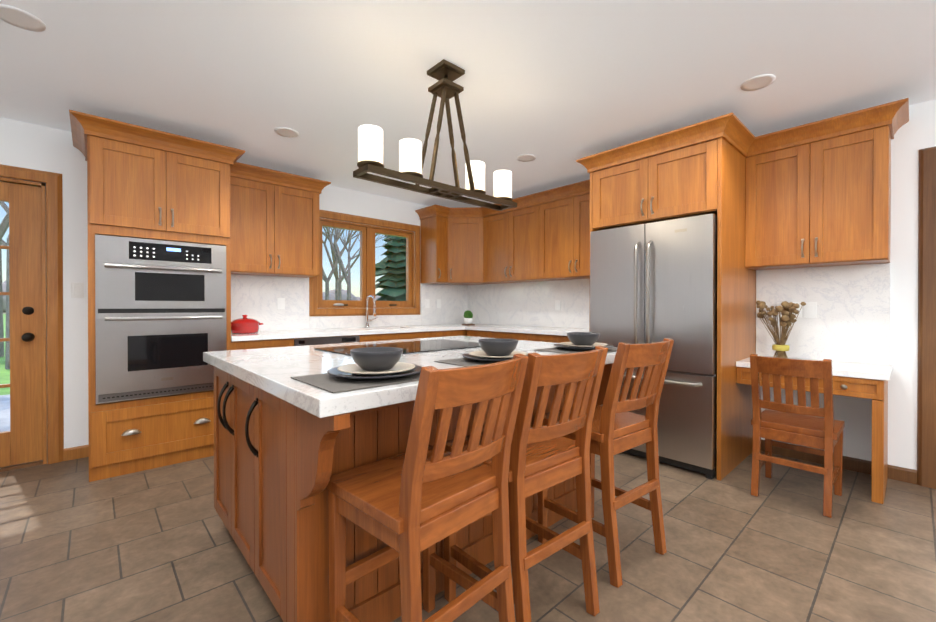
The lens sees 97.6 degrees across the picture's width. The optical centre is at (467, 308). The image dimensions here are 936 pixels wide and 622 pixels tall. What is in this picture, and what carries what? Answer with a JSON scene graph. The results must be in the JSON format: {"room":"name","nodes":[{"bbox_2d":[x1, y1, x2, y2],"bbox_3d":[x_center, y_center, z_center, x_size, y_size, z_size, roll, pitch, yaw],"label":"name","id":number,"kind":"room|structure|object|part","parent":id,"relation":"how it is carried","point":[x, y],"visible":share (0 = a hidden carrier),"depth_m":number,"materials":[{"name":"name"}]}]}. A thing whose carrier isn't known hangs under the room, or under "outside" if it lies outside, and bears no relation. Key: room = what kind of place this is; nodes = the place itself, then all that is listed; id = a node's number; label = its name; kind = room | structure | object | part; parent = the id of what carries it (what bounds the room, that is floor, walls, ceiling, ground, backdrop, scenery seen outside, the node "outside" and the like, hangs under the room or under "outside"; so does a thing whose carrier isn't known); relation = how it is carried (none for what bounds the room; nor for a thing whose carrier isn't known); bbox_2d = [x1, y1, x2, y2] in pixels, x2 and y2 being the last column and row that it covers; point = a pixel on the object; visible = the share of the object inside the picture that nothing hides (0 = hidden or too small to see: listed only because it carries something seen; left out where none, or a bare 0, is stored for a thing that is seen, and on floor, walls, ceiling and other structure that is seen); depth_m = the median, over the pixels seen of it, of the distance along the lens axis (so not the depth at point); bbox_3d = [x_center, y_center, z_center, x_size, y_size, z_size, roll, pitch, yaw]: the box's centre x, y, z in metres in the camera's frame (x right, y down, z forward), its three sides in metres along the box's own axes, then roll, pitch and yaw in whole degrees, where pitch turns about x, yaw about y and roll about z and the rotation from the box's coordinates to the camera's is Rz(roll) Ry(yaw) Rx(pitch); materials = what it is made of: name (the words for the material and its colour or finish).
{"room":"kitchen","nodes":[
{"label":"kitchen","id":0,"kind":"room"},
{"bbox_2d":[88,234,232,409],"bbox_3d":[-2.383,0.066,3.177,0.827,1.130,0.658,0,0,-43],"label":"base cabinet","id":1,"kind":"object","parent":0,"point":[197,248],"depth_m":2.87,"materials":[{"name":"metal"}]},
{"bbox_2d":[95,235,226,403],"bbox_3d":[-2.152,0.068,2.927,0.755,1.110,0.148,0,0,-43],"label":"oven","id":2,"kind":"object","parent":1,"relation":"in","point":[161,303],"depth_m":2.88,"materials":[{"name":"silver metal"}]},
{"bbox_2d":[0,117,427,463],"bbox_3d":[-2.188,-0.103,3.907,6.100,2.460,0.150,0,0,-43],"label":"wall","id":3,"kind":"structure","parent":0,"point":[34,146],"depth_m":3.09,"materials":[{"name":"white paint"}]},
{"bbox_2d":[0,182,42,466],"bbox_3d":[-3.396,0.111,2.727,0.778,1.998,0.115,0,0,-43],"label":"door","id":4,"kind":"structure","parent":3,"relation":"attached to","point":[21,441],"depth_m":2.94,"materials":[{"name":"brown wood"}]},
{"bbox_2d":[0,164,63,471],"bbox_3d":[-3.425,0.066,2.758,0.998,2.134,0.172,0,0,-43],"label":"door frame","id":5,"kind":"structure","parent":3,"relation":"attached to","point":[52,265],"depth_m":2.99,"materials":[{"name":"brown wood"}]},
{"bbox_2d":[71,283,83,297],"bbox_3d":[-2.951,-0.141,3.097,0.070,0.115,0.010,0,0,-43],"label":"light switch","id":6,"kind":"object","parent":3,"relation":"attached to","point":[77,290],"visible":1,"depth_m":3.09,"materials":[{"name":"white plastic"}]},
{"bbox_2d":[85,114,232,245],"bbox_3d":[-2.381,-0.869,3.171,0.827,0.740,0.662,0,0,-43],"label":"upper cabinet","id":7,"kind":"object","parent":3,"relation":"attached to","point":[142,183],"depth_m":2.89,"materials":[{"name":"brown wood"}]},
{"bbox_2d":[233,162,284,277],"bbox_3d":[-2.010,-0.782,3.739,0.489,0.920,0.328,0,0,-43],"label":"upper cabinet","id":8,"kind":"object","parent":3,"relation":"attached to","point":[258,194],"depth_m":3.66,"materials":[{"name":"brown wood"}]},
{"bbox_2d":[281,174,320,277],"bbox_3d":[-1.749,-0.783,3.979,0.489,0.920,0.328,0,0,-43],"label":"upper cabinet","id":9,"kind":"object","parent":3,"relation":"attached to","point":[301,194],"depth_m":3.91,"materials":[{"name":"brown wood"}]},
{"bbox_2d":[233,274,468,329],"bbox_3d":[-1.151,-0.059,4.742,3.102,0.536,0.018,0,0,-43],"label":"backsplash","id":10,"kind":"structure","parent":3,"relation":"attached to","point":[277,303],"depth_m":4.22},
{"bbox_2d":[309,209,419,315],"bbox_3d":[-1.172,-0.492,4.802,1.426,1.136,0.203,0,0,-43],"label":"window","id":11,"kind":"structure","parent":3,"relation":"in","point":[320,306],"depth_m":4.76,"materials":[{"name":"brown wood"}]},
{"bbox_2d":[417,206,452,285],"bbox_3d":[-0.395,-0.789,5.193,0.242,0.920,0.369,0,0,-43],"label":"upper cabinet","id":12,"kind":"object","parent":3,"relation":"attached to","point":[434,220],"depth_m":5.10,"materials":[{"name":"brown wood"}]},
{"bbox_2d":[449,207,496,285],"bbox_3d":[-0.016,-0.790,5.318,0.682,0.920,0.698,0,0,-43],"label":"upper cabinet","id":13,"kind":"object","parent":3,"relation":"attached to","point":[466,225],"depth_m":5.13,"materials":[{"name":"brown wood"}]},
{"bbox_2d":[0,451,935,621],"bbox_3d":[0.378,1.173,1.008,6.250,0.060,7.900,0,0,-43],"label":"floor","id":14,"kind":"structure","parent":0,"point":[158,544],"depth_m":1.90,"materials":[{"name":"tile"}]},
{"bbox_2d":[88,394,213,481],"bbox_3d":[-2.383,0.881,3.182,0.827,0.500,0.656,0,0,-43],"label":"drawer","id":15,"kind":"object","parent":14,"relation":"on","point":[141,436],"depth_m":2.88,"materials":[{"name":"brown wood"}]},
{"bbox_2d":[233,338,296,349],"bbox_3d":[-1.907,0.692,3.639,0.495,0.874,0.626,0,0,-43],"label":"base cabinet","id":16,"kind":"object","parent":14,"relation":"on","point":[273,342],"depth_m":3.44,"materials":[{"name":"brown wood"}]},
{"bbox_2d":[297,334,368,345],"bbox_3d":[-1.496,0.690,4.016,0.755,0.874,0.626,0,0,-43],"label":"base cabinet","id":17,"kind":"object","parent":14,"relation":"on","point":[352,337],"depth_m":3.81,"materials":[{"name":"metal"}]},
{"bbox_2d":[294,336,359,345],"bbox_3d":[-1.275,0.641,3.774,0.616,0.758,0.086,0,0,-43],"label":"dishwasher","id":18,"kind":"object","parent":17,"relation":"in","point":[298,340],"depth_m":3.74,"materials":[{"name":"silver metal"}]},
{"bbox_2d":[233,322,488,341],"bbox_3d":[-0.931,0.230,4.518,3.120,0.040,0.648,0,0,-43],"label":"countertop","id":19,"kind":"structure","parent":17,"relation":"on","point":[342,331],"depth_m":4.04,"materials":[{"name":"white stone"}]},
{"bbox_2d":[231,315,262,333],"bbox_3d":[-1.983,0.132,3.641,0.304,0.162,0.236,0,0,-43],"label":"casserole","id":20,"kind":"object","parent":19,"relation":"on","point":[244,325],"visible":0.98,"depth_m":3.56,"materials":[{"name":"red ceramic"}]},
{"bbox_2d":[365,295,377,326],"bbox_3d":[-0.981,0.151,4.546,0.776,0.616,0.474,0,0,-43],"label":"faucet","id":21,"kind":"object","parent":19,"relation":"in","point":[370,321],"depth_m":4.66,"materials":[{"name":"silver metal"}]},
{"bbox_2d":[462,310,474,324],"bbox_3d":[0.006,0.110,5.278,0.130,0.189,0.121,0,0,-43],"label":"potted plant","id":22,"kind":"object","parent":19,"relation":"on","point":[468,317],"visible":1,"depth_m":5.24,"materials":[{"name":"green plant"}]},
{"bbox_3d":[0.005,0.161,5.276,0.120,0.088,0.120,0,0,-43],"label":"pot","id":23,"kind":"part","parent":22,"relation":"part of","materials":[{"name":"white ceramic"}]},
{"bbox_2d":[369,330,440,340],"bbox_3d":[-0.912,0.687,4.553,0.968,0.874,0.626,0,0,-43],"label":"base cabinet","id":24,"kind":"object","parent":14,"relation":"on","point":[428,333],"depth_m":4.35,"materials":[{"name":"brown wood"}]},
{"bbox_2d":[203,360,626,621],"bbox_3d":[-0.218,0.705,2.159,1.758,0.863,1.435,0,0,-43],"label":"kitchen island","id":25,"kind":"object","parent":14,"relation":"on","point":[286,446],"depth_m":1.46,"materials":[{"name":"brown wood"}]},
{"bbox_2d":[203,336,615,411],"bbox_3d":[-0.212,0.246,2.183,1.794,0.048,1.477,0,0,-43],"label":"island countertop","id":26,"kind":"structure","parent":25,"relation":"on","point":[273,369],"depth_m":1.63,"materials":[{"name":"white stone"}]},
{"bbox_2d":[291,347,421,392],"bbox_3d":[-0.304,0.180,1.369,0.450,0.090,0.320,0,0,-43],"label":"place setting","id":27,"kind":"object","parent":26,"relation":"on","point":[371,367],"visible":0.98,"depth_m":1.30,"materials":[{"name":"grey ceramic"}]},
{"bbox_2d":[319,340,480,355],"bbox_3d":[-0.332,0.218,2.368,0.910,0.006,0.531,0,0,-43],"label":"cooktop","id":28,"kind":"object","parent":26,"relation":"in","point":[407,345],"depth_m":2.40,"materials":[{"name":"black glass"}]},
{"bbox_2d":[434,338,528,366],"bbox_3d":[0.131,0.178,1.768,0.450,0.090,0.320,0,0,-43],"label":"place setting","id":29,"kind":"object","parent":26,"relation":"on","point":[495,350],"visible":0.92,"depth_m":1.71,"materials":[{"name":"grey ceramic"}]},
{"bbox_2d":[536,332,617,353],"bbox_3d":[0.624,0.176,2.221,0.450,0.090,0.320,0,0,-43],"label":"place setting","id":30,"kind":"object","parent":26,"relation":"on","point":[582,341],"visible":0.92,"depth_m":2.16,"materials":[{"name":"grey ceramic"}]},
{"bbox_2d":[325,354,527,621],"bbox_3d":[-0.115,0.640,1.260,0.509,1.004,0.430,0,0,43],"label":"stool","id":31,"kind":"object","parent":14,"relation":"on","point":[414,500],"visible":0.92,"depth_m":1.16,"materials":[{"name":"brown wood"}]},
{"bbox_2d":[441,330,464,336],"bbox_3d":[-0.461,0.685,4.966,0.526,0.874,0.626,0,0,-43],"label":"base cabinet","id":32,"kind":"object","parent":14,"relation":"on","point":[444,333],"depth_m":4.81,"materials":[{"name":"brown wood"}]},
{"bbox_2d":[465,330,488,337],"bbox_3d":[0.385,0.685,4.937,0.618,0.874,0.518,0,0,-43],"label":"base cabinet","id":33,"kind":"object","parent":14,"relation":"on","point":[476,333],"depth_m":4.78,"materials":[{"name":"brown wood"}]},
{"bbox_2d":[489,330,516,338],"bbox_3d":[0.667,0.687,4.629,0.618,0.874,0.587,0,0,-43],"label":"base cabinet","id":34,"kind":"object","parent":14,"relation":"on","point":[492,333],"depth_m":4.51,"materials":[{"name":"brown wood"}]},
{"bbox_2d":[444,346,607,621],"bbox_3d":[0.217,0.638,1.558,0.449,1.004,0.520,0,0,-43],"label":"stool","id":35,"kind":"object","parent":14,"relation":"on","point":[544,457],"visible":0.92,"depth_m":1.41,"materials":[{"name":"brown wood"}]},
{"bbox_2d":[517,334,552,342],"bbox_3d":[0.973,0.688,4.296,0.618,0.874,0.586,0,0,-43],"label":"base cabinet","id":36,"kind":"object","parent":14,"relation":"on","point":[527,337],"depth_m":4.15,"materials":[{"name":"brown wood"}]},
{"bbox_2d":[465,326,589,337],"bbox_3d":[0.808,0.231,4.451,0.648,0.040,1.803,0,0,-43],"label":"countertop","id":37,"kind":"structure","parent":36,"relation":"on","point":[563,330],"depth_m":4.41,"materials":[{"name":"white stone"}]},
{"bbox_2d":[553,334,570,342],"bbox_3d":[1.255,0.690,3.989,0.618,0.874,0.519,0,0,-43],"label":"base cabinet","id":38,"kind":"object","parent":14,"relation":"on","point":[557,338],"depth_m":3.94,"materials":[{"name":"brown wood"}]},
{"bbox_2d":[537,338,673,587],"bbox_3d":[0.651,0.636,1.936,0.430,1.004,0.509,0,0,-38],"label":"stool","id":39,"kind":"object","parent":14,"relation":"on","point":[617,427],"visible":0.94,"depth_m":1.78,"materials":[{"name":"brown wood"}]},
{"bbox_2d":[590,214,716,478],"bbox_3d":[1.577,0.248,3.272,0.874,1.765,0.900,0,0,-43],"label":"refrigerator","id":40,"kind":"object","parent":14,"relation":"on","point":[653,282],"visible":0.54,"depth_m":2.87,"materials":[{"name":"silver metal"}]},
{"bbox_2d":[750,354,844,517],"bbox_3d":[1.980,0.704,2.477,0.499,0.865,0.400,0,0,-43],"label":"desk chair","id":41,"kind":"object","parent":14,"relation":"on","point":[789,424],"visible":1,"depth_m":2.38,"materials":[{"name":"brown wood"}]},
{"bbox_2d":[0,0,935,207],"bbox_3d":[0.378,-1.367,0.995,6.250,0.100,7.900,0,0,-43],"label":"ceiling","id":42,"kind":"structure","parent":0,"point":[557,88],"depth_m":2.28,"materials":[{"name":"white paint"}]},
{"bbox_2d":[0,4,45,31],"bbox_3d":[-2.038,-1.319,1.860,0.170,0.006,0.170,0,0,-43],"label":"recessed light","id":43,"kind":"object","parent":42,"relation":"in","point":[17,17],"visible":1,"depth_m":1.86,"materials":[{"name":"white plastic"}]},
{"bbox_2d":[274,127,298,137],"bbox_3d":[-1.363,-1.325,3.076,0.170,0.006,0.170,0,0,-43],"label":"recessed light","id":44,"kind":"object","parent":42,"relation":"in","point":[286,132],"visible":1,"depth_m":3.07,"materials":[{"name":"white plastic"}]},
{"bbox_2d":[353,59,516,210],"bbox_3d":[-0.123,-0.981,2.275,1.058,0.685,0.150,0,0,-43],"label":"chandelier","id":45,"kind":"object","parent":42,"relation":"hanging from","point":[445,88],"visible":1,"depth_m":2.22,"materials":[{"name":"brown metal"}]},
{"bbox_2d":[517,154,535,161],"bbox_3d":[0.514,-1.328,3.605,0.170,0.006,0.170,0,0,-43],"label":"recessed light","id":46,"kind":"object","parent":42,"relation":"in","point":[526,158],"visible":1,"depth_m":3.61,"materials":[{"name":"white plastic"}]},
{"bbox_2d":[740,74,775,90],"bbox_3d":[1.694,-1.321,2.394,0.170,0.006,0.170,0,0,-43],"label":"recessed light","id":47,"kind":"object","parent":42,"relation":"in","point":[758,82],"visible":1,"depth_m":2.39,"materials":[{"name":"white plastic"}]},
{"bbox_2d":[756,301,805,357],"bbox_3d":[2.262,0.153,2.978,0.301,0.433,0.304,0,0,-43],"label":"dried flowers","id":48,"kind":"object","parent":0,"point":[787,319],"visible":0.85,"depth_m":2.94,"materials":[{"name":"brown plant"}]},
{"bbox_2d":[760,99,935,469],"bbox_3d":[2.624,-0.098,3.064,0.150,2.460,7.600,0,0,-43],"label":"wall","id":49,"kind":"structure","parent":0,"point":[914,134],"depth_m":2.70,"materials":[{"name":"white paint"}]},
{"bbox_2d":[485,203,512,285],"bbox_3d":[0.445,-0.789,5.048,0.369,0.920,0.552,0,0,-43],"label":"upper cabinet","id":50,"kind":"object","parent":49,"relation":"attached to","point":[498,224],"depth_m":4.93,"materials":[{"name":"brown wood"}]},
{"bbox_2d":[513,194,532,281],"bbox_3d":[0.749,-0.787,4.747,0.328,0.920,0.572,0,0,-43],"label":"upper cabinet","id":51,"kind":"object","parent":49,"relation":"attached to","point":[523,213],"depth_m":4.65,"materials":[{"name":"brown wood"}]},
{"bbox_2d":[469,278,589,329],"bbox_3d":[0.821,-0.060,4.901,0.018,0.536,2.451,0,0,-43],"label":"backsplash","id":52,"kind":"structure","parent":49,"relation":"attached to","point":[522,303],"depth_m":4.92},
{"bbox_2d":[533,186,580,281],"bbox_3d":[1.045,-0.785,4.425,0.328,0.920,0.573,0,0,-43],"label":"upper cabinet","id":53,"kind":"object","parent":49,"relation":"attached to","point":[549,207],"depth_m":4.38,"materials":[{"name":"brown wood"}]},
{"bbox_2d":[565,182,592,281],"bbox_3d":[1.342,-0.784,4.101,0.328,0.920,0.577,0,0,-43],"label":"upper cabinet","id":54,"kind":"object","parent":49,"relation":"attached to","point":[577,232],"depth_m":4.11,"materials":[{"name":"brown wood"}]},
{"bbox_2d":[589,142,636,230],"bbox_3d":[1.530,-0.950,3.489,0.878,0.580,0.527,0,0,-43],"label":"upper cabinet","id":55,"kind":"object","parent":49,"relation":"attached to","point":[612,188],"depth_m":3.25,"materials":[{"name":"brown wood"}]},
{"bbox_2d":[637,118,744,233],"bbox_3d":[1.795,-0.949,3.200,0.878,0.580,0.528,0,0,-43],"label":"upper cabinet","id":56,"kind":"object","parent":49,"relation":"attached to","point":[700,177],"depth_m":2.86,"materials":[{"name":"brown wood"}]},
{"bbox_2d":[741,130,796,273],"bbox_3d":[2.343,-0.773,3.011,0.328,0.930,0.442,0,0,-43],"label":"upper cabinet","id":57,"kind":"object","parent":49,"relation":"attached to","point":[767,200],"depth_m":2.96,"materials":[{"name":"brown wood"}]},
{"bbox_2d":[761,439,916,484],"bbox_3d":[2.608,1.087,2.967,0.014,0.090,0.870,0,0,-43],"label":"baseboard","id":58,"kind":"structure","parent":49,"relation":"attached to","point":[907,475],"depth_m":2.85,"materials":[{"name":"brown wood"}]},
{"bbox_2d":[793,102,892,269],"bbox_3d":[2.551,-0.772,2.784,0.328,0.930,0.443,0,0,-43],"label":"upper cabinet","id":59,"kind":"object","parent":49,"relation":"attached to","point":[842,166],"depth_m":2.67,"materials":[{"name":"brown wood"}]},
{"bbox_2d":[917,146,935,488],"bbox_3d":[3.307,0.056,2.307,0.178,2.160,1.040,0,0,-43],"label":"trim","id":60,"kind":"structure","parent":49,"relation":"attached to","point":[926,432],"depth_m":2.60,"materials":[{"name":"brown wood"}]},
{"label":"outside","id":61,"kind":"structure","parent":0,"visible":0},
{"bbox_2d":[0,314,9,431],"bbox_3d":[-40.630,1.157,50.079,120.000,0.460,119.840,0,0,-43],"label":"ground","id":62,"kind":"structure","parent":61,"point":[5,408],"depth_m":6.53,"materials":[{"name":"green plant"}]},
{"bbox_2d":[2,281,380,312],"bbox_3d":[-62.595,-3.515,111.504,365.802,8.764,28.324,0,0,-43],"label":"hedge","id":63,"kind":"object","parent":62,"relation":"on","point":[332,295],"depth_m":123.49,"materials":[{"name":"plant"}]},
{"bbox_2d":[0,201,393,368],"bbox_3d":[-10.088,-4.279,17.561,24.251,11.270,24.967,0,0,-43],"label":"bare tree","id":64,"kind":"object","parent":62,"relation":"on","point":[336,235],"depth_m":14.46,"materials":[{"name":"grey plant"}]},
{"bbox_2d":[375,235,405,300],"bbox_3d":[-6.582,-6.366,39.058,6.240,15.220,6.329,0,0,-43],"label":"spruce tree","id":65,"kind":"object","parent":62,"relation":"on","point":[399,244],"depth_m":37.74,"materials":[{"name":"green plant"}]}
]}

